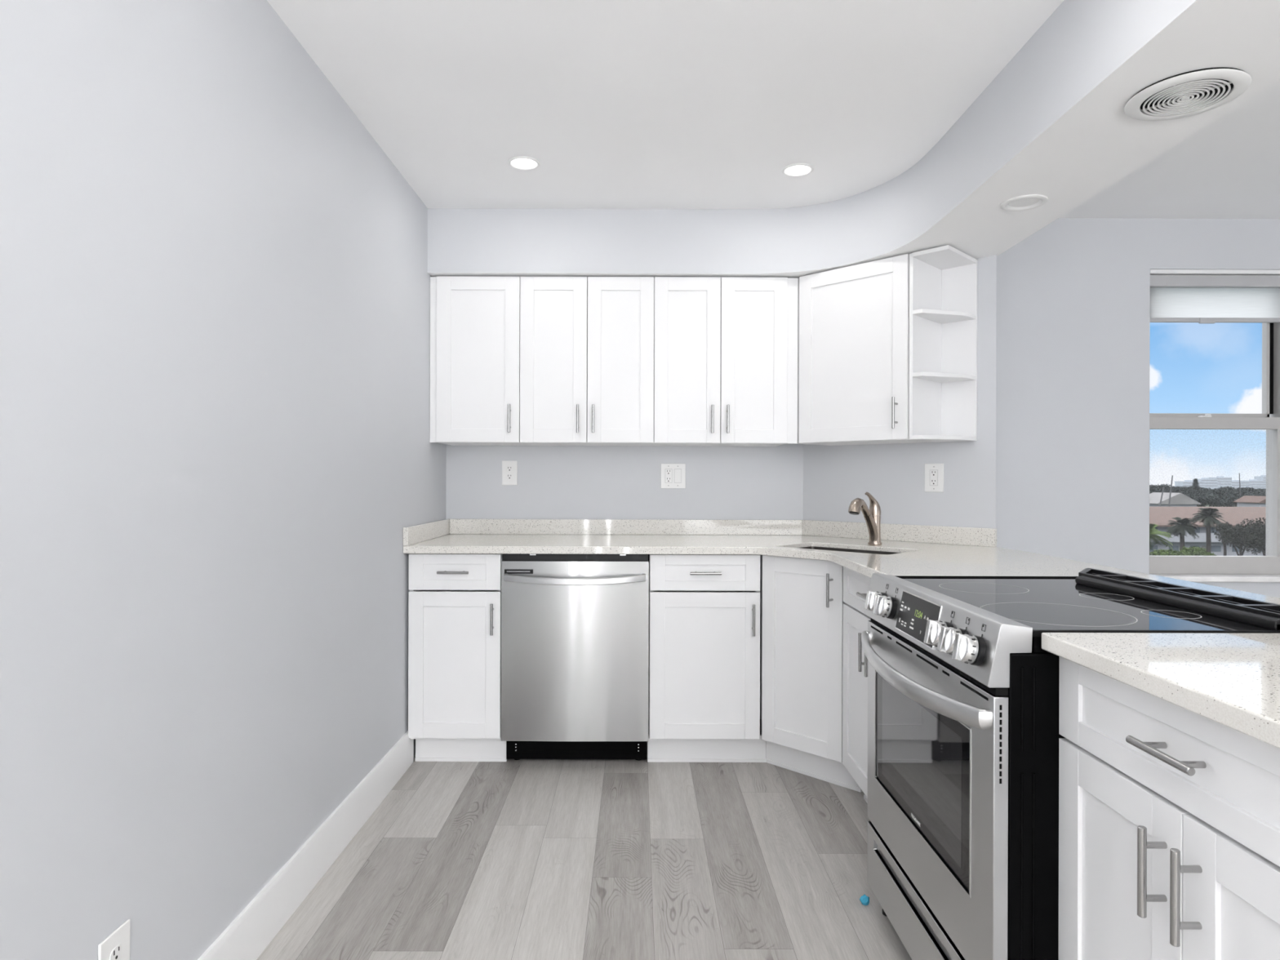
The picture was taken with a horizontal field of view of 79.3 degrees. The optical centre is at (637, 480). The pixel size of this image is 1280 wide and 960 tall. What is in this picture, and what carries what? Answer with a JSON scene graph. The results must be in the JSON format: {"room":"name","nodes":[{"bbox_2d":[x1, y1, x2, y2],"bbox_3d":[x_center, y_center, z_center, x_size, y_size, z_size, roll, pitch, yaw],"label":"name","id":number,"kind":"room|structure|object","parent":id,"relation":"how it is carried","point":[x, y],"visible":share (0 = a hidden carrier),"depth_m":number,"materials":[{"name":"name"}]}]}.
{"room":"kitchen","nodes":[
{"label":"kitchen","id":0,"kind":"room"},
{"bbox_2d":[0,0,446,959],"bbox_3d":[-1.010,-0.022,-0.325,0.120,2.406,8.550,0,0,0],"label":"wall","id":1,"kind":"structure","parent":0,"point":[217,455],"depth_m":1.63,"materials":[{"name":"paint"}]},
{"bbox_2d":[97,919,129,959],"bbox_3d":[-0.949,0.881,1.401,0.006,0.122,0.082,0,0,0],"label":"wall outlet","id":2,"kind":"object","parent":1,"relation":"attached to","point":[116,946],"visible":1,"depth_m":1.41,"materials":[{"name":"white plastic"}]},
{"bbox_2d":[109,943,122,959],"bbox_3d":[-0.947,0.861,1.401,0.002,0.027,0.033,0,0,0],"label":"receptacle","id":3,"kind":"object","parent":2,"relation":"attached to","point":[115,949],"depth_m":1.40,"materials":[{"name":"white plastic"}]},
{"bbox_2d":[197,730,413,959],"bbox_3d":[-0.946,1.110,-0.682,0.015,0.142,7.835,0,0,0],"label":"baseboard","id":4,"kind":"structure","parent":1,"relation":"attached to","point":[246,938],"depth_m":2.19,"materials":[{"name":"white wood"}]},
{"bbox_2d":[403,518,449,546],"bbox_3d":[-0.939,0.230,3.477,0.020,0.075,0.704,0,0,0],"label":"backsplash","id":5,"kind":"structure","parent":1,"relation":"attached to","point":[415,534],"depth_m":3.39,"materials":[{"name":"stone"}]},
{"bbox_2d":[256,719,911,959],"bbox_3d":[2.053,1.191,-0.835,6.214,0.002,9.570,0,0,0],"label":"floor","id":6,"kind":"structure","parent":0,"point":[512,859],"depth_m":2.32,"materials":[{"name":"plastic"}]},
{"bbox_2d":[408,553,506,761],"bbox_3d":[-0.745,0.740,3.477,0.393,0.883,0.702,0,0,0],"label":"base cabinet","id":7,"kind":"object","parent":6,"relation":"on","point":[455,599],"visible":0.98,"depth_m":3.17,"materials":[{"name":"white wood"}]},
{"bbox_2d":[501,553,648,759],"bbox_3d":[-0.256,0.742,3.432,0.602,0.883,0.683,0,0,0],"label":"dishwasher","id":8,"kind":"object","parent":6,"relation":"on","point":[575,628],"visible":0.96,"depth_m":3.15,"materials":[{"name":"silver metal"}]},
{"bbox_2d":[647,554,765,762],"bbox_3d":[0.292,0.743,3.477,0.498,0.883,0.702,0,0,0],"label":"base cabinet","id":9,"kind":"object","parent":6,"relation":"on","point":[704,663],"visible":0.94,"depth_m":3.17,"materials":[{"name":"white wood"}]},
{"bbox_2d":[761,555,862,792],"bbox_3d":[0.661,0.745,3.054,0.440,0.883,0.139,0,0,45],"label":"base cabinet","id":10,"kind":"object","parent":6,"relation":"on","point":[802,673],"visible":0.89,"depth_m":3.04,"materials":[{"name":"white wood"}]},
{"bbox_2d":[842,566,871,803],"bbox_3d":[1.080,0.746,2.523,0.699,0.883,0.747,0,0,0],"label":"base cabinet","id":11,"kind":"object","parent":6,"relation":"on","point":[856,585],"visible":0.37,"depth_m":2.75,"materials":[{"name":"white wood"}]},
{"bbox_2d":[403,518,1279,748],"bbox_3d":[0.274,0.249,2.224,2.447,0.106,3.209,0,0,0],"label":"countertop","id":12,"kind":"structure","parent":11,"relation":"on","point":[1232,681],"depth_m":2.60,"materials":[{"name":"stone"}]},
{"bbox_2d":[799,546,900,554],"bbox_3d":[0.837,0.390,3.099,0.524,0.200,0.312,0,0,45],"label":"undermount sink","id":13,"kind":"object","parent":12,"relation":"in","point":[808,547],"visible":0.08,"depth_m":3.25,"materials":[{"name":"grey metal"}]},
{"bbox_2d":[848,492,881,545],"bbox_3d":[0.938,0.161,3.183,0.224,0.223,0.057,0,0,-45],"label":"kitchen faucet","id":14,"kind":"object","parent":12,"relation":"on","point":[872,516],"visible":1,"depth_m":3.21,"materials":[{"name":"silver metal"}]},
{"bbox_2d":[859,894,869,905],"bbox_3d":[0.636,1.174,2.160,0.026,0.024,0.027,0,0,43],"label":"scrap","id":15,"kind":"object","parent":6,"relation":"on","point":[864,900],"visible":1,"depth_m":2.15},
{"bbox_2d":[861,568,1279,959],"bbox_3d":[0.913,0.715,1.762,0.690,0.944,0.758,0,0,0],"label":"electric range","id":16,"kind":"object","parent":6,"relation":"on","point":[963,735],"visible":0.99,"depth_m":1.54,"materials":[{"name":"silver metal"}]},
{"bbox_2d":[894,575,1279,652],"bbox_3d":[0.982,0.289,1.762,0.556,0.045,0.755,0,0,0],"label":"cooktop","id":17,"kind":"object","parent":16,"relation":"in","point":[1038,604],"depth_m":1.62,"materials":[{"name":"black glass"}]},
{"bbox_2d":[1057,656,1279,959],"bbox_3d":[1.075,0.746,1.071,0.719,0.883,0.630,0,0,0],"label":"base cabinet","id":18,"kind":"object","parent":6,"relation":"on","point":[1169,813],"visible":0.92,"depth_m":1.11,"materials":[{"name":"white wood"}]},
{"bbox_2d":[445,444,803,719],"bbox_3d":[-0.039,-0.019,3.890,1.822,2.406,0.120,0,0,0],"label":"wall","id":19,"kind":"structure","parent":0,"point":[554,482],"depth_m":3.83,"materials":[{"name":"paint"}]},
{"bbox_2d":[429,275,527,445],"bbox_3d":[-0.741,-0.548,3.650,0.412,0.756,0.358,0,0,0],"label":"upper cabinet","id":20,"kind":"object","parent":19,"relation":"attached to","point":[475,321],"visible":1,"depth_m":3.52,"materials":[{"name":"white wood"}]},
{"bbox_2d":[502,460,517,484],"bbox_3d":[-0.634,-0.035,3.826,0.076,0.121,0.006,0,0,0],"label":"wall outlet","id":21,"kind":"object","parent":19,"relation":"attached to","point":[509,468],"visible":1,"depth_m":3.83,"materials":[{"name":"white plastic"}]},
{"bbox_2d":[506,474,512,479],"bbox_3d":[-0.634,-0.016,3.824,0.033,0.027,0.002,0,0,0],"label":"receptacle","id":22,"kind":"object","parent":21,"relation":"attached to","point":[508,476],"depth_m":3.82,"materials":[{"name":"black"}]},
{"bbox_2d":[506,466,512,471],"bbox_3d":[-0.634,-0.055,3.824,0.033,0.027,0.002,0,0,0],"label":"receptacle","id":23,"kind":"object","parent":21,"relation":"attached to","point":[508,468],"depth_m":3.82,"materials":[{"name":"white plastic"}]},
{"bbox_2d":[520,276,653,446],"bbox_3d":[-0.230,-0.547,3.650,0.611,0.756,0.358,0,0,0],"label":"upper cabinet","id":24,"kind":"object","parent":19,"relation":"attached to","point":[587,344],"visible":1,"depth_m":3.51,"materials":[{"name":"white wood"}]},
{"bbox_2d":[449,518,801,535],"bbox_3d":[-0.058,0.232,3.819,1.740,0.075,0.020,0,0,0],"label":"backsplash","id":25,"kind":"structure","parent":19,"relation":"attached to","point":[522,526],"depth_m":3.81,"materials":[{"name":"stone"}]},
{"bbox_2d":[660,463,685,488],"bbox_3d":[0.177,-0.020,3.825,0.123,0.123,0.009,0,0,0],"label":"outlet switch plate","id":26,"kind":"object","parent":19,"relation":"attached to","point":[672,475],"visible":1,"depth_m":3.83,"materials":[{"name":"white plastic"}]},
{"bbox_2d":[665,469,671,482],"bbox_3d":[0.154,-0.020,3.824,0.033,0.066,0.002,0,0,0],"label":"receptacle","id":27,"kind":"object","parent":26,"relation":"attached to","point":[668,472],"depth_m":3.82,"materials":[{"name":"white plastic"}]},
{"bbox_2d":[652,276,799,446],"bbox_3d":[0.411,-0.545,3.650,0.670,0.756,0.358,0,0,0],"label":"upper cabinet","id":28,"kind":"object","parent":19,"relation":"attached to","point":[726,348],"visible":1,"depth_m":3.52,"materials":[{"name":"white wood"}]},
{"bbox_2d":[266,0,1279,218],"bbox_3d":[2.004,-1.266,-0.325,6.200,0.100,8.550,0,0,0],"label":"ceiling","id":29,"kind":"structure","parent":0,"point":[619,104],"depth_m":2.47,"materials":[{"name":"paint"}]},
{"bbox_2d":[507,155,540,170],"bbox_3d":[-0.438,-1.220,2.977,0.124,0.006,0.124,0,0,0],"label":"recessed light","id":30,"kind":"object","parent":29,"relation":"in","point":[519,162],"visible":1,"depth_m":2.97,"materials":[{"name":"white plastic"}]},
{"bbox_2d":[782,163,813,177],"bbox_3d":[0.630,-1.217,3.034,0.124,0.006,0.124,0,0,0],"label":"recessed light","id":31,"kind":"object","parent":29,"relation":"in","point":[796,170],"visible":1,"depth_m":3.03,"materials":[{"name":"white plastic"}]},
{"bbox_2d":[427,0,1279,278],"bbox_3d":[0.272,-1.076,-0.350,2.438,0.290,8.500,0,0,0],"label":"ceiling","id":32,"kind":"structure","parent":0,"point":[1054,123],"depth_m":2.62,"materials":[{"name":"paint"}]},
{"bbox_2d":[1000,194,1048,211],"bbox_3d":[1.291,-0.924,2.578,0.142,0.008,0.142,0,0,0],"label":"recessed light","id":33,"kind":"object","parent":32,"relation":"in","point":[1028,202],"visible":1,"depth_m":2.57,"materials":[{"name":"white plastic"}]},
{"bbox_2d":[1124,66,1251,120],"bbox_3d":[1.316,-0.921,1.853,0.249,0.013,0.249,0,0,0],"label":"ceiling vent","id":34,"kind":"object","parent":32,"relation":"in","point":[1190,93],"visible":1,"depth_m":1.83,"materials":[{"name":"white plastic"}]},
{"bbox_2d":[803,254,996,528],"bbox_3d":[1.148,0.129,3.563,0.653,2.116,0.773,0,0,0],"label":"wall","id":35,"kind":"structure","parent":0,"point":[894,473],"depth_m":3.39,"materials":[{"name":"paint"}]},
{"bbox_2d":[798,253,938,445],"bbox_3d":[1.004,-0.543,3.413,0.332,0.756,0.525,0,0,-45],"label":"upper cabinet","id":36,"kind":"object","parent":35,"relation":"attached to","point":[854,320],"visible":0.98,"depth_m":3.31,"materials":[{"name":"white wood"}]},
{"bbox_2d":[801,520,996,546],"bbox_3d":[1.140,0.236,3.496,0.936,0.075,0.020,0,0,45],"label":"backsplash","id":37,"kind":"structure","parent":35,"relation":"attached to","point":[976,536],"depth_m":3.42,"materials":[{"name":"stone"}]},
{"bbox_2d":[924,463,943,492],"bbox_3d":[1.290,-0.010,3.357,0.085,0.123,0.007,0,0,45],"label":"wall outlet","id":38,"kind":"object","parent":35,"relation":"attached to","point":[934,473],"visible":1,"depth_m":3.35,"materials":[{"name":"white plastic"}]},
{"bbox_2d":[929,470,937,485],"bbox_3d":[1.288,-0.010,3.356,0.033,0.066,0.002,0,0,45],"label":"receptacle","id":39,"kind":"object","parent":38,"relation":"attached to","point":[933,473],"depth_m":3.36,"materials":[{"name":"white plastic"}]},
{"bbox_2d":[909,244,977,442],"bbox_3d":[1.262,-0.542,3.183,0.293,0.756,0.164,0,0,-45],"label":"shelf","id":40,"kind":"object","parent":35,"relation":"attached to","point":[943,280],"visible":1,"depth_m":3.23,"materials":[{"name":"white wood"}]},
{"bbox_2d":[995,217,1279,597],"bbox_3d":[3.237,-0.009,3.686,3.525,2.406,0.200,0,0,0],"label":"wall","id":41,"kind":"structure","parent":0,"point":[1073,326],"depth_m":3.59,"materials":[{"name":"paint"}]},
{"bbox_2d":[1149,322,1279,582],"bbox_3d":[3.120,-0.253,3.663,1.542,1.451,0.214,0,0,0],"label":"window","id":42,"kind":"structure","parent":41,"relation":"in","point":[1266,568],"depth_m":3.65,"materials":[{"name":"glass"},{"name":"white vinyl"}]},
{"bbox_2d":[1150,269,1279,323],"bbox_3d":[3.122,-0.856,3.620,1.472,0.244,0.060,0,0,0],"label":"roller blind","id":43,"kind":"object","parent":41,"relation":"attached to","point":[1176,295],"visible":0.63,"depth_m":3.63,"materials":[{"name":"fabric"}]},
{"label":"outside","id":44,"kind":"structure","parent":0,"visible":0},
{"bbox_3d":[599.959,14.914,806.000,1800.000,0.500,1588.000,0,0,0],"label":"ground","id":45,"kind":"structure","parent":44,"visible":0},
{"bbox_2d":[1149,484,1163,493],"bbox_3d":[277.175,7.909,419.600,14.818,11.657,13.403,0,0,0],"label":"leafy tree","id":46,"kind":"object","parent":45,"relation":"on","point":[1152,487],"visible":0.36,"depth_m":416.32,"materials":[{"name":"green plant"}]},
{"bbox_2d":[1153,488,1165,492],"bbox_3d":[201.685,8.293,299.630,6.765,10.394,5.039,0,0,0],"label":"leafy tree","id":47,"kind":"object","parent":45,"relation":"on","point":[1157,490],"visible":0.13,"depth_m":299.57,"materials":[{"name":"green plant"}]},
{"bbox_2d":[1149,523,1173,555],"bbox_3d":[30.395,7.753,46.068,2.619,10.448,2.527,0,0,0],"label":"palm tree","id":48,"kind":"object","parent":45,"relation":"on","point":[1153,532],"visible":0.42,"depth_m":45.73,"materials":[{"name":"green plant"}]},
{"bbox_2d":[1159,486,1164,506],"bbox_3d":[118.781,7.374,176.000,2.617,11.809,0.440,0,0,0],"label":"mast","id":49,"kind":"object","parent":45,"relation":"on","point":[1163,486],"visible":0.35,"depth_m":175.89,"materials":[{"name":"grey metal"}]},
{"bbox_2d":[1157,484,1172,491],"bbox_3d":[285.489,7.818,419.680,10.223,11.881,9.927,0,0,0],"label":"leafy tree","id":50,"kind":"object","parent":45,"relation":"on","point":[1166,486],"visible":0.26,"depth_m":417.49,"materials":[{"name":"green plant"}]},
{"bbox_2d":[1149,548,1184,555],"bbox_3d":[57.671,10.301,83.997,3.019,5.517,3.108,0,0,0],"label":"shrub","id":51,"kind":"object","parent":45,"relation":"on","point":[1160,552],"visible":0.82,"depth_m":83.59,"materials":[{"name":"green plant"}]},
{"bbox_2d":[1168,475,1173,506],"bbox_3d":[123.897,6.086,180.000,1.931,14.379,0.440,0,0,0],"label":"mast","id":52,"kind":"object","parent":45,"relation":"on","point":[1172,475],"visible":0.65,"depth_m":179.89,"materials":[{"name":"grey metal"}]},
{"bbox_2d":[1149,492,1200,506],"bbox_3d":[132.899,8.221,194.500,10.739,10.115,10.200,0,0,0],"label":"gabled house","id":53,"kind":"structure","parent":45,"relation":"on","point":[1177,500],"depth_m":190.00,"materials":[{"name":"paint"}]},
{"bbox_2d":[1163,486,1190,495],"bbox_3d":[208.747,7.936,299.905,9.889,11.163,8.259,0,0,0],"label":"leafy tree","id":54,"kind":"object","parent":45,"relation":"on","point":[1180,490],"visible":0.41,"depth_m":298.33,"materials":[{"name":"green plant"}]},
{"bbox_2d":[1171,485,1191,493],"bbox_3d":[293.023,8.485,419.670,13.586,10.598,12.976,0,0,0],"label":"leafy tree","id":55,"kind":"object","parent":45,"relation":"on","point":[1173,486],"visible":0.09,"depth_m":418.05,"materials":[{"name":"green plant"}]},
{"bbox_2d":[1164,516,1199,551],"bbox_3d":[83.188,9.417,117.993,4.785,7.450,4.776,0,0,0],"label":"palm tree","id":56,"kind":"object","parent":45,"relation":"on","point":[1181,526],"visible":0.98,"depth_m":117.57,"materials":[{"name":"green plant"}]},
{"bbox_2d":[1174,480,1204,487],"bbox_3d":[648.200,7.483,906.950,24.049,14.648,14.100,0,0,0],"label":"building","id":57,"kind":"structure","parent":45,"relation":"on","point":[1187,482],"depth_m":900.05,"materials":[{"name":"paint"}]},
{"bbox_2d":[1182,492,1196,501],"bbox_3d":[166.251,8.469,234.735,6.105,9.836,5.831,0,0,0],"label":"leafy tree","id":58,"kind":"object","parent":45,"relation":"on","point":[1185,494],"visible":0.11,"depth_m":233.53,"materials":[{"name":"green plant"}]},
{"bbox_2d":[1183,485,1203,494],"bbox_3d":[301.515,8.428,419.667,12.520,10.760,11.181,0,0,0],"label":"leafy tree","id":59,"kind":"object","parent":45,"relation":"on","point":[1190,486],"visible":0.16,"depth_m":417.34,"materials":[{"name":"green plant"}]},
{"bbox_2d":[1190,478,1201,497],"bbox_3d":[238.778,6.486,329.962,6.303,14.212,6.390,0,0,0],"label":"conifer tree","id":60,"kind":"object","parent":45,"relation":"on","point":[1195,484],"visible":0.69,"depth_m":329.50,"materials":[{"name":"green plant"}]},
{"bbox_2d":[1177,546,1217,555],"bbox_3d":[65.046,10.423,89.961,4.416,5.325,5.055,0,0,0],"label":"shrub","id":61,"kind":"object","parent":45,"relation":"on","point":[1191,551],"visible":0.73,"depth_m":89.47,"materials":[{"name":"green plant"}]},
{"bbox_2d":[1190,488,1212,497],"bbox_3d":[218.721,8.445,300.239,6.597,10.198,7.136,0,0,0],"label":"leafy tree","id":62,"kind":"object","parent":45,"relation":"on","point":[1197,493],"visible":0.36,"depth_m":299.35,"materials":[{"name":"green plant"}]},
{"bbox_2d":[1194,492,1211,506],"bbox_3d":[171.544,8.505,234.870,5.995,9.790,5.191,0,0,0],"label":"leafy tree","id":63,"kind":"object","parent":45,"relation":"on","point":[1202,499],"visible":0.83,"depth_m":233.99,"materials":[{"name":"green plant"}]},
{"bbox_2d":[1192,477,1217,489],"bbox_3d":[675.677,6.085,918.950,19.200,17.607,14.100,0,0,0],"label":"building","id":64,"kind":"structure","parent":45,"relation":"on","point":[1211,483],"depth_m":911.99,"materials":[{"name":"paint"}]},
{"bbox_2d":[1197,486,1213,494],"bbox_3d":[308.933,8.752,420.122,11.060,10.133,9.851,0,0,0],"label":"leafy tree","id":65,"kind":"object","parent":45,"relation":"on","point":[1200,487],"visible":0.18,"depth_m":418.77,"materials":[{"name":"grey plant"}]},
{"bbox_2d":[1149,506,1266,555],"bbox_3d":[100.974,8.976,135.000,64.000,8.414,12.800,0,0,0],"label":"apartment building","id":66,"kind":"structure","parent":45,"relation":"on","point":[1160,516],"depth_m":130.01,"materials":[{"name":"paint"}]},
{"bbox_2d":[1190,507,1226,552],"bbox_3d":[85.710,8.653,116.027,4.457,8.988,4.388,0,0,0],"label":"palm tree","id":67,"kind":"object","parent":45,"relation":"on","point":[1207,515],"visible":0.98,"depth_m":115.72,"materials":[{"name":"green plant"}]},
{"bbox_2d":[1204,493,1228,506],"bbox_3d":[175.862,8.702,234.910,7.203,9.429,7.037,0,0,0],"label":"leafy tree","id":68,"kind":"object","parent":45,"relation":"on","point":[1215,502],"visible":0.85,"depth_m":234.22,"materials":[{"name":"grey plant"}]},
{"bbox_2d":[1211,487,1228,506],"bbox_3d":[225.623,8.193,299.719,6.620,10.738,6.305,0,0,0],"label":"leafy tree","id":69,"kind":"object","parent":45,"relation":"on","point":[1224,492],"visible":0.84,"depth_m":298.26,"materials":[{"name":"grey plant"}]},
{"bbox_2d":[1208,475,1231,488],"bbox_3d":[702.527,5.208,930.950,17.956,19.521,14.100,0,0,0],"label":"building","id":70,"kind":"structure","parent":45,"relation":"on","point":[1222,482],"depth_m":924.10,"materials":[{"name":"paint"}]},
{"bbox_2d":[1213,485,1235,493],"bbox_3d":[318.591,8.479,418.709,11.568,10.747,8.965,0,0,0],"label":"leafy tree","id":71,"kind":"object","parent":45,"relation":"on","point":[1228,488],"visible":0.46,"depth_m":416.93,"materials":[{"name":"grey plant"}]},
{"bbox_2d":[1215,521,1235,555],"bbox_3d":[85.400,9.608,112.028,3.014,7.066,3.024,0,0,0],"label":"palm tree","id":72,"kind":"object","parent":45,"relation":"on","point":[1228,524],"visible":0.23,"depth_m":111.86,"materials":[{"name":"green plant"}]},
{"bbox_2d":[1216,493,1239,506],"bbox_3d":[180.243,8.783,235.192,6.929,9.295,6.928,0,0,0],"label":"leafy tree","id":73,"kind":"object","parent":45,"relation":"on","point":[1229,502],"visible":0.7,"depth_m":233.88,"materials":[{"name":"grey plant"}]},
{"bbox_2d":[1226,490,1245,506],"bbox_3d":[232.149,8.916,299.876,6.554,9.328,6.028,0,0,0],"label":"leafy tree","id":74,"kind":"object","parent":45,"relation":"on","point":[1229,492],"visible":0.3,"depth_m":299.21,"materials":[{"name":"grey plant"}]},
{"bbox_2d":[1212,518,1265,555],"bbox_3d":[84.547,9.245,107.863,6.754,7.807,5.959,0,0,0],"label":"leafy tree","id":75,"kind":"object","parent":45,"relation":"on","point":[1237,538],"visible":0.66,"depth_m":107.65,"materials":[{"name":"green plant"}]},
{"bbox_2d":[1239,472,1240,495],"bbox_3d":[203.115,5.573,260.000,1.028,15.846,0.440,0,0,0],"label":"mast","id":76,"kind":"object","parent":45,"relation":"on","point":[1239,473],"visible":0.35,"depth_m":259.89,"materials":[{"name":"grey metal"}]},
{"bbox_2d":[1231,480,1249,488],"bbox_3d":[730.592,7.531,942.950,24.253,15.042,14.100,0,0,0],"label":"building","id":77,"kind":"structure","parent":45,"relation":"on","point":[1235,483],"depth_m":935.90,"materials":[{"name":"paint"}]},
{"bbox_2d":[1233,487,1248,493],"bbox_3d":[325.786,8.783,420.062,11.005,10.170,9.387,0,0,0],"label":"leafy tree","id":78,"kind":"object","parent":45,"relation":"on","point":[1237,488],"visible":0.23,"depth_m":418.05,"materials":[{"name":"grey plant"}]},
{"bbox_2d":[1237,488,1256,495],"bbox_3d":[237.098,8.480,299.979,8.170,10.240,7.641,0,0,0],"label":"leafy tree","id":79,"kind":"object","parent":45,"relation":"on","point":[1243,491],"visible":0.28,"depth_m":299.94,"materials":[{"name":"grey plant"}]},
{"bbox_2d":[1233,495,1266,506],"bbox_3d":[175.804,8.966,219.000,6.423,8.880,9.200,0,0,0],"label":"gabled house","id":80,"kind":"structure","parent":45,"relation":"on","point":[1246,500],"depth_m":218.42,"materials":[{"name":"paint"}]},
{"bbox_2d":[1244,486,1257,493],"bbox_3d":[334.045,8.753,419.818,7.871,10.273,7.108,0,0,0],"label":"leafy tree","id":81,"kind":"object","parent":45,"relation":"on","point":[1253,490],"visible":0.45,"depth_m":418.46,"materials":[{"name":"grey plant"}]},
{"bbox_2d":[1243,517,1266,555],"bbox_3d":[84.844,9.058,103.815,5.543,8.176,4.443,0,0,0],"label":"leafy tree","id":82,"kind":"object","parent":45,"relation":"on","point":[1259,533],"visible":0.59,"depth_m":103.91,"materials":[{"name":"green plant"}]},
{"bbox_2d":[1248,492,1266,496],"bbox_3d":[188.747,8.542,234.430,6.709,9.822,5.437,0,0,0],"label":"leafy tree","id":83,"kind":"object","parent":45,"relation":"on","point":[1257,494],"visible":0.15,"depth_m":234.05,"materials":[{"name":"grey plant"}]},
{"bbox_2d":[1248,479,1266,488],"bbox_3d":[761.453,7.234,954.950,21.493,15.819,14.100,0,0,0],"label":"building","id":84,"kind":"structure","parent":45,"relation":"on","point":[1254,483],"depth_m":948.09,"materials":[{"name":"paint"}]},
{"bbox_2d":[1253,475,1266,480],"bbox_3d":[783.148,4.568,966.950,10.105,21.280,14.100,0,0,0],"label":"building","id":85,"kind":"structure","parent":45,"relation":"on","point":[1262,477],"depth_m":963.49,"materials":[{"name":"paint"}]},
{"bbox_2d":[1255,488,1266,494],"bbox_3d":[243.396,8.372,300.024,8.490,10.497,7.855,0,0,0],"label":"leafy tree","id":86,"kind":"object","parent":45,"relation":"on","point":[1261,491],"visible":0.25,"depth_m":300.30,"materials":[{"name":"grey plant"}]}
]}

